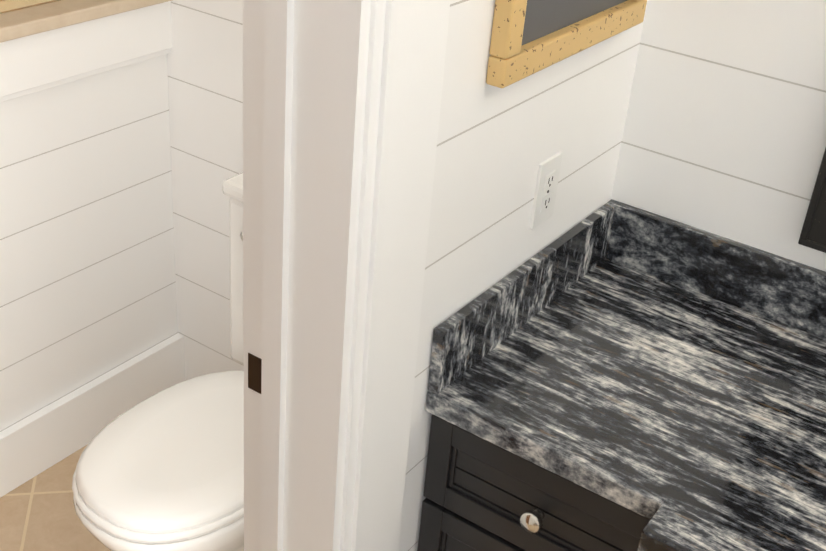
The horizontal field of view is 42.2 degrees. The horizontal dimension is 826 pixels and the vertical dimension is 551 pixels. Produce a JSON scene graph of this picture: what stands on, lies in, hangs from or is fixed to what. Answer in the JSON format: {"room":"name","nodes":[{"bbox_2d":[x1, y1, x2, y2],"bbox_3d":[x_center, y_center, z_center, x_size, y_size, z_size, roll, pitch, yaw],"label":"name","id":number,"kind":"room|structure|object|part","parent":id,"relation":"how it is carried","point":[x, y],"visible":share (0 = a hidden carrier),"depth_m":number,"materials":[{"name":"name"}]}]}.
{"room":"bathroom","nodes":[
{"label":"bathroom","id":0,"kind":"room"},
{"bbox_2d":[0,444,110,550],"bbox_3d":[-0.349,1.099,1.855,5.050,0.050,2.070,23,34,28],"label":"floor","id":1,"kind":"structure","parent":0,"point":[38,512],"depth_m":2.61,"materials":[{"name":"tile"}]},
{"bbox_2d":[72,172,243,550],"bbox_3d":[-0.373,0.318,2.264,0.420,0.891,0.756,23,34,28],"label":"toilet","id":2,"kind":"object","parent":1,"relation":"on","point":[162,470],"visible":0.48,"depth_m":2.09,"materials":[{"name":"white ceramic"}]},
{"bbox_3d":[-0.427,0.346,2.190,0.388,0.051,0.562,23,34,28],"label":"seat","id":3,"kind":"part","parent":2,"relation":"part of","materials":[{"name":"white plastic"}]},
{"bbox_2d":[417,443,644,550],"bbox_3d":[1.074,0.874,1.558,2.294,0.850,0.706,23,34,28],"label":"bathroom vanity","id":4,"kind":"object","parent":1,"relation":"on","point":[466,507],"depth_m":1.71,"materials":[{"name":"black wood"}]},
{"bbox_2d":[425,259,825,550],"bbox_3d":[1.113,0.486,1.344,2.296,0.040,0.687,23,34,28],"label":"countertop","id":5,"kind":"structure","parent":4,"relation":"on","point":[663,415],"depth_m":1.66,"materials":[{"name":"black stone"}]},
{"bbox_3d":[-0.909,-0.057,2.596,0.100,1.130,0.770,23,34,28],"label":"wall","id":6,"kind":"structure","parent":1,"relation":"on","visible":0},
{"bbox_2d":[0,0,171,42],"bbox_3d":[-0.856,-0.552,2.297,0.160,0.030,0.782,23,34,28],"label":"wall cap","id":7,"kind":"object","parent":6,"relation":"on","point":[24,22],"visible":1,"depth_m":2.32,"materials":[{"name":"wood"}]},
{"bbox_2d":[0,54,177,431],"bbox_3d":[-0.860,-0.040,2.573,0.011,1.110,0.759,23,34,28],"label":"wall panel","id":8,"kind":"object","parent":6,"relation":"attached to","point":[87,276],"visible":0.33,"depth_m":2.62,"materials":[{"name":"white wood"}]},
{"bbox_2d":[0,1,184,497],"bbox_3d":[-0.853,-0.035,2.565,0.036,1.130,0.769,23,34,28],"label":"trim","id":9,"kind":"structure","parent":6,"relation":"attached to","point":[44,439],"depth_m":2.63,"materials":[{"name":"white paint"}]},
{"bbox_2d":[167,0,825,380],"bbox_3d":[0.386,-0.458,2.011,5.050,2.600,0.150,23,34,28],"label":"wall","id":10,"kind":"structure","parent":0,"point":[725,130],"depth_m":1.93,"materials":[{"name":"white wood"}]},
{"bbox_2d":[607,199,825,338],"bbox_3d":[1.311,0.295,1.551,2.296,0.115,0.022,23,34,28],"label":"backsplash","id":11,"kind":"structure","parent":10,"relation":"attached to","point":[783,289],"depth_m":1.96,"materials":[{"name":"black stone"}]},
{"bbox_2d":[798,148,825,252],"bbox_3d":[1.083,-0.343,1.395,0.931,1.010,0.036,23,34,28],"label":"mirror","id":12,"kind":"object","parent":10,"relation":"attached to","point":[813,234],"visible":1,"depth_m":1.81,"materials":[{"name":"grey metal"}]},
{"bbox_2d":[399,0,647,550],"bbox_3d":[-0.214,-0.070,1.242,0.150,2.600,1.950,23,34,28],"label":"wall","id":13,"kind":"structure","parent":0,"point":[496,147],"depth_m":1.67,"materials":[{"name":"white wood"}]},
{"bbox_2d":[243,0,449,550],"bbox_3d":[-0.398,0.182,1.103,0.190,2.275,1.180,23,34,28],"label":"door frame","id":14,"kind":"structure","parent":13,"relation":"attached to","point":[305,62],"depth_m":1.39,"materials":[{"name":"white paint"}]},
{"bbox_2d":[248,353,261,393],"bbox_3d":[-0.224,0.140,1.529,0.028,0.060,0.002,23,34,28],"label":"strike plate","id":15,"kind":"object","parent":14,"relation":"attached to","point":[254,371],"visible":0.86,"depth_m":1.53,"materials":[{"name":"brown metal"}]},
{"bbox_2d":[428,203,616,394],"bbox_3d":[0.204,0.023,1.856,0.020,0.115,0.596,23,34,28],"label":"backsplash","id":16,"kind":"structure","parent":13,"relation":"attached to","point":[460,342],"depth_m":1.80,"materials":[{"name":"black stone"}]},
{"bbox_2d":[530,152,562,229],"bbox_3d":[0.223,-0.141,1.786,0.009,0.118,0.072,23,34,28],"label":"outlet","id":17,"kind":"object","parent":13,"relation":"attached to","point":[547,170],"depth_m":1.78,"materials":[{"name":"white plastic"}]},
{"bbox_3d":[0.226,-0.139,1.786,0.002,0.057,0.014,23,34,28],"label":"electrical outlet slots on the wall","id":18,"kind":"part","parent":17,"relation":"part of","materials":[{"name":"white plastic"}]},
{"bbox_2d":[486,0,646,87],"bbox_3d":[0.267,-0.586,1.514,0.029,0.553,0.470,23,34,28],"label":"picture","id":19,"kind":"object","parent":13,"relation":"attached to","point":[529,37],"visible":1,"depth_m":1.55,"materials":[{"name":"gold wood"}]},
{"bbox_3d":[-1.361,0.667,2.311,0.140,0.090,0.700,23,34,28],"label":"sill","id":20,"kind":"structure","parent":0,"visible":0},
{"bbox_2d":[0,0,59,13],"bbox_3d":[-0.818,-1.016,2.035,0.024,1.037,0.752,23,34,28],"label":"glass","id":21,"kind":"object","parent":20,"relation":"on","point":[41,3],"visible":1,"depth_m":2.29,"materials":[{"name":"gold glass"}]}
]}

